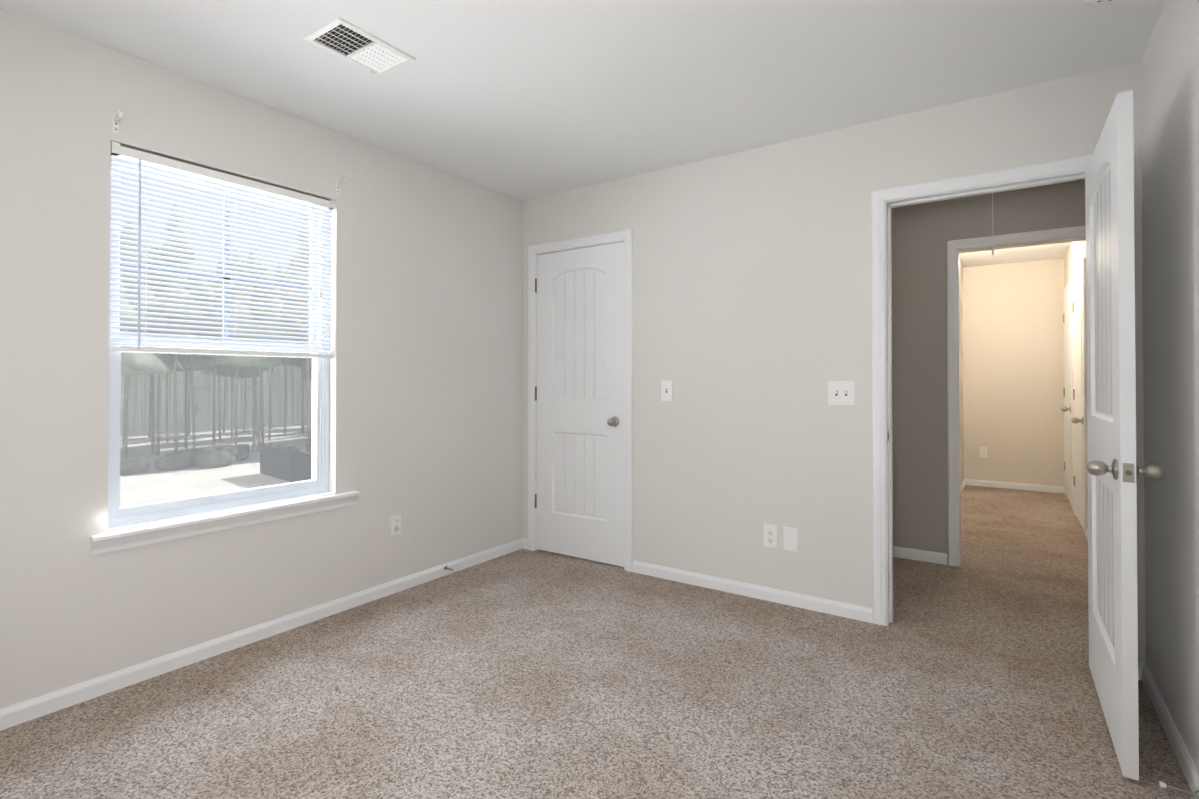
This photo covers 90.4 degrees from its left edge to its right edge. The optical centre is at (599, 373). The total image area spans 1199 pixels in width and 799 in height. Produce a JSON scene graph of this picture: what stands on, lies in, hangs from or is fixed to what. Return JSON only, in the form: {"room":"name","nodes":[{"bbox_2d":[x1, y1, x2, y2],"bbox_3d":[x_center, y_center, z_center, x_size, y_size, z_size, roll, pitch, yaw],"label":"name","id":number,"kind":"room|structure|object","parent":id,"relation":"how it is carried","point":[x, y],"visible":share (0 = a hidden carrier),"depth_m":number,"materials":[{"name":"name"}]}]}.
{"room":"empty bedroom","nodes":[
{"label":"empty bedroom","id":0,"kind":"room"},
{"bbox_2d":[0,7,522,708],"bbox_3d":[-1.620,-0.014,2.748,0.160,2.440,3.990,0,-1,34],"label":"wall","id":1,"kind":"structure","parent":0,"point":[426,367],"depth_m":2.60,"materials":[{"name":"paint"}]},
{"bbox_2d":[113,110,123,133],"bbox_3d":[-1.826,-0.958,2.262,0.058,0.078,0.018,0,-1,34],"label":"curtain bracket","id":2,"kind":"object","parent":1,"relation":"attached to","point":[118,117],"visible":1,"depth_m":2.27,"materials":[{"name":"white plastic"}]},
{"bbox_2d":[108,159,329,527],"bbox_3d":[-1.682,-0.141,2.699,0.094,1.484,0.921,0,-1,34],"label":"window","id":3,"kind":"structure","parent":1,"relation":"in","point":[316,483],"depth_m":2.66,"materials":[{"name":"white plastic"}]},
{"bbox_2d":[109,141,335,357],"bbox_3d":[-1.618,-0.483,2.658,0.052,0.800,0.917,0,-1,34],"label":"window blind","id":4,"kind":"object","parent":3,"relation":"attached to","point":[139,157],"visible":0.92,"depth_m":2.58,"materials":[{"name":"white plastic"}]},
{"bbox_2d":[89,491,359,554],"bbox_3d":[-1.589,0.638,2.662,0.100,0.074,1.090,0,-1,34],"label":"window sill","id":5,"kind":"structure","parent":1,"relation":"attached to","point":[152,532],"depth_m":2.53,"materials":[{"name":"white wood"}]},
{"bbox_2d":[0,538,527,730],"bbox_3d":[-1.559,1.171,2.658,0.030,0.068,3.650,0,-1,34],"label":"baseboard","id":6,"kind":"structure","parent":1,"relation":"attached to","point":[42,705],"depth_m":2.55,"materials":[{"name":"white wood"}]},
{"bbox_2d":[336,177,345,194],"bbox_3d":[-1.309,-0.951,3.017,0.058,0.078,0.018,0,-1,34],"label":"curtain bracket","id":7,"kind":"object","parent":1,"relation":"attached to","point":[341,181],"visible":1,"depth_m":3.02,"materials":[{"name":"white plastic"}]},
{"bbox_2d":[390,514,400,536],"bbox_3d":[-1.130,0.841,3.307,0.007,0.115,0.070,0,-1,34],"label":"electrical outlet","id":8,"kind":"object","parent":1,"relation":"attached to","point":[395,525],"visible":1,"depth_m":3.30,"materials":[{"name":"white plastic"}]},
{"bbox_2d":[0,0,1165,266],"bbox_3d":[1.117,-1.285,3.703,3.610,0.120,8.640,0,-1,34],"label":"ceiling","id":9,"kind":"structure","parent":0,"point":[524,98],"depth_m":2.38,"materials":[{"name":"paint"}]},
{"bbox_2d":[304,17,415,75],"bbox_3d":[-0.907,-1.232,2.269,0.226,0.014,0.328,0,-1,34],"label":"ceiling vent","id":10,"kind":"object","parent":9,"relation":"in","point":[356,45],"visible":1,"depth_m":2.25,"materials":[{"name":"white plastic"}]},
{"bbox_2d":[992,193,993,255],"bbox_3d":[2.178,-0.941,3.300,0.012,0.576,0.013,0,-1,34],"label":"pull cord","id":11,"kind":"object","parent":9,"relation":"hanging from","point":[992,222],"visible":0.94,"depth_m":3.30,"materials":[{"name":"white fabric"}]},
{"bbox_2d":[1086,0,1113,3],"bbox_3d":[1.619,-1.221,1.882,0.148,0.042,0.148,0,-1,34],"label":"smoke detector","id":12,"kind":"object","parent":9,"relation":"attached to","point":[1097,1],"visible":1,"depth_m":1.92,"materials":[{"name":"white plastic"}]},
{"bbox_2d":[0,485,1194,798],"bbox_3d":[1.117,1.274,3.679,3.610,0.120,8.640,0,-1,34],"label":"floor","id":13,"kind":"structure","parent":0,"point":[522,673],"depth_m":2.19,"materials":[{"name":"carpet"}]},
{"bbox_2d":[522,61,1145,662],"bbox_3d":[0.818,-0.009,3.326,3.530,2.440,0.120,0,-1,34],"label":"wall","id":14,"kind":"structure","parent":0,"point":[752,301],"depth_m":3.17,"materials":[{"name":"paint"}]},
{"bbox_2d":[535,242,623,566],"bbox_3d":[-0.151,0.190,3.900,0.732,2.029,0.107,0,-1,34],"label":"closet door","id":15,"kind":"structure","parent":14,"relation":"in","point":[579,399],"depth_m":3.91,"materials":[{"name":"painted wood"},{"name":"satin nickel"}]},
{"bbox_2d":[528,229,632,571],"bbox_3d":[-0.113,0.163,3.952,0.846,2.108,0.138,0,-1,34],"label":"trim","id":16,"kind":"structure","parent":14,"relation":"attached to","point":[624,236],"depth_m":3.80,"materials":[{"name":"white wood"}]},
{"bbox_2d":[661,380,672,400],"bbox_3d":[0.396,0.100,3.530,0.076,0.124,0.018,0,-1,34],"label":"switch plate","id":17,"kind":"object","parent":14,"relation":"attached to","point":[666,390],"visible":1,"depth_m":3.53,"materials":[{"name":"white plastic"}]},
{"bbox_2d":[633,560,872,622],"bbox_3d":[0.765,1.177,3.270,1.356,0.068,0.012,0,-1,34],"label":"baseboard","id":18,"kind":"structure","parent":14,"relation":"attached to","point":[861,613],"depth_m":3.20,"materials":[{"name":"white wood"}]},
{"bbox_2d":[764,523,777,548],"bbox_3d":[0.912,0.865,3.176,0.076,0.124,0.007,0,-1,34],"label":"electrical outlet","id":19,"kind":"object","parent":14,"relation":"attached to","point":[770,535],"visible":1,"depth_m":3.17,"materials":[{"name":"white plastic"}]},
{"bbox_2d":[783,526,797,551],"bbox_3d":[0.999,0.866,3.116,0.076,0.124,0.006,0,-1,34],"label":"electrical outlet cover","id":20,"kind":"object","parent":14,"relation":"attached to","point":[790,538],"visible":1,"depth_m":3.11,"materials":[{"name":"white plastic"}]},
{"bbox_2d":[828,381,854,405],"bbox_3d":[1.207,0.098,2.975,0.130,0.124,0.018,0,-1,34],"label":"switch plate","id":21,"kind":"object","parent":14,"relation":"attached to","point":[841,393],"visible":1,"depth_m":2.98,"materials":[{"name":"white plastic"}]},
{"bbox_2d":[872,155,1091,625],"bbox_3d":[1.742,0.156,2.692,0.914,2.098,0.154,0,-1,34],"label":"door frame","id":22,"kind":"structure","parent":14,"relation":"attached to","point":[885,201],"depth_m":2.87,"materials":[{"name":"white wood"}]},
{"bbox_2d":[1085,90,1163,780],"bbox_3d":[1.785,0.178,2.090,0.179,2.019,0.830,0,-1,34],"label":"bedroom door","id":23,"kind":"structure","parent":14,"relation":"in","point":[1114,470],"depth_m":1.85,"materials":[{"name":"painted wood"},{"name":"satin nickel"}]},
{"bbox_2d":[960,262,967,483],"bbox_3d":[3.134,0.011,5.406,0.120,2.440,3.430,0,-1,34],"label":"wall","id":24,"kind":"structure","parent":0,"point":[961,268],"depth_m":6.49,"materials":[{"name":"paint"}]},
{"bbox_2d":[961,479,967,494],"bbox_3d":[3.156,1.196,5.307,0.013,0.068,3.310,0,-1,34],"label":"baseboard","id":25,"kind":"structure","parent":24,"relation":"attached to","point":[965,482],"depth_m":6.46,"materials":[{"name":"white wood"}]},
{"bbox_2d":[891,179,1084,563],"bbox_3d":[2.366,-0.004,3.780,1.350,2.440,0.120,0,-1,34],"label":"wall","id":26,"kind":"structure","parent":0,"point":[922,234],"depth_m":3.87,"materials":[{"name":"paint"}]},
{"bbox_2d":[893,546,946,564],"bbox_3d":[1.992,1.183,3.944,0.535,0.068,0.012,0,-1,34],"label":"baseboard","id":27,"kind":"structure","parent":26,"relation":"attached to","point":[900,552],"depth_m":3.87,"materials":[{"name":"white wood"}]},
{"bbox_2d":[947,225,1085,566],"bbox_3d":[2.585,0.182,3.619,0.808,2.063,0.138,0,-1,34],"label":"door frame","id":28,"kind":"structure","parent":26,"relation":"attached to","point":[955,248],"depth_m":3.77,"materials":[{"name":"white wood"}]},
{"bbox_2d":[964,258,1063,486],"bbox_3d":[4.503,0.021,6.474,0.870,2.440,0.120,0,-1,34],"label":"wall","id":29,"kind":"structure","parent":0,"point":[1011,372],"depth_m":6.42,"materials":[{"name":"paint"}]},
{"bbox_2d":[980,447,986,457],"bbox_3d":[4.236,0.865,6.572,0.070,0.114,0.006,0,-1,34],"label":"outlet","id":30,"kind":"object","parent":29,"relation":"attached to","point":[983,451],"visible":1,"depth_m":6.57,"materials":[{"name":"white plastic"}]},
{"bbox_2d":[968,479,1063,492],"bbox_3d":[4.465,1.206,6.409,0.870,0.068,0.013,0,-1,34],"label":"baseboard","id":31,"kind":"structure","parent":29,"relation":"attached to","point":[997,484],"depth_m":6.39,"materials":[{"name":"white wood"}]},
{"bbox_2d":[1064,240,1087,501],"bbox_3d":[3.603,0.000,4.285,0.120,2.440,4.850,0,-1,34],"label":"wall","id":32,"kind":"structure","parent":0,"point":[1075,255],"depth_m":5.31,"materials":[{"name":"paint"}]},
{"bbox_2d":[1061,258,1087,535],"bbox_3d":[4.182,0.181,5.311,0.083,2.097,1.954,0,-1,34],"label":"doors","id":33,"kind":"structure","parent":32,"relation":"in","point":[1074,409],"depth_m":5.03,"materials":[{"name":"white wood"}]},
{"bbox_2d":[1141,0,1198,771],"bbox_3d":[1.120,-0.033,0.749,0.120,2.440,3.790,0,-1,34],"label":"wall","id":34,"kind":"structure","parent":0,"point":[1170,151],"depth_m":1.93,"materials":[{"name":"paint"}]},
{"bbox_2d":[1138,662,1198,798],"bbox_3d":[1.094,1.154,0.841,0.040,0.068,3.650,0,-1,34],"label":"baseboard","id":35,"kind":"structure","parent":34,"relation":"attached to","point":[1189,769],"depth_m":1.93,"materials":[{"name":"white wood"}]},
{"bbox_2d":[1159,781,1198,798],"bbox_3d":[1.602,1.149,1.644,0.082,0.022,0.022,0,-1,34],"label":"door stop","id":36,"kind":"object","parent":35,"relation":"attached to","point":[1163,785],"visible":1,"depth_m":1.64,"materials":[{"name":"white rubber"}]},
{"label":"outside","id":37,"kind":"structure","parent":0,"visible":0},
{"bbox_2d":[120,424,311,506],"bbox_3d":[-57.370,4.777,62.888,159.830,0.200,280.000,0,-1,34],"label":"ground","id":38,"kind":"structure","parent":37,"point":[194,479],"depth_m":26.39,"materials":[{"name":"beige concrete"}]},
{"bbox_2d":[120,200,311,474],"bbox_3d":[-20.714,-2.291,62.088,45.291,14.081,240.000,0,-1,34],"label":"trees","id":39,"kind":"object","parent":38,"relation":"on","point":[212,410],"depth_m":33.33,"materials":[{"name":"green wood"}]},
{"bbox_2d":[260,441,311,481],"bbox_3d":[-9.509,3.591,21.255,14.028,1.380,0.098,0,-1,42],"label":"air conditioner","id":40,"kind":"object","parent":38,"relation":"on","point":[273,465],"depth_m":24.04,"materials":[{"name":"grey metal"}]}
]}

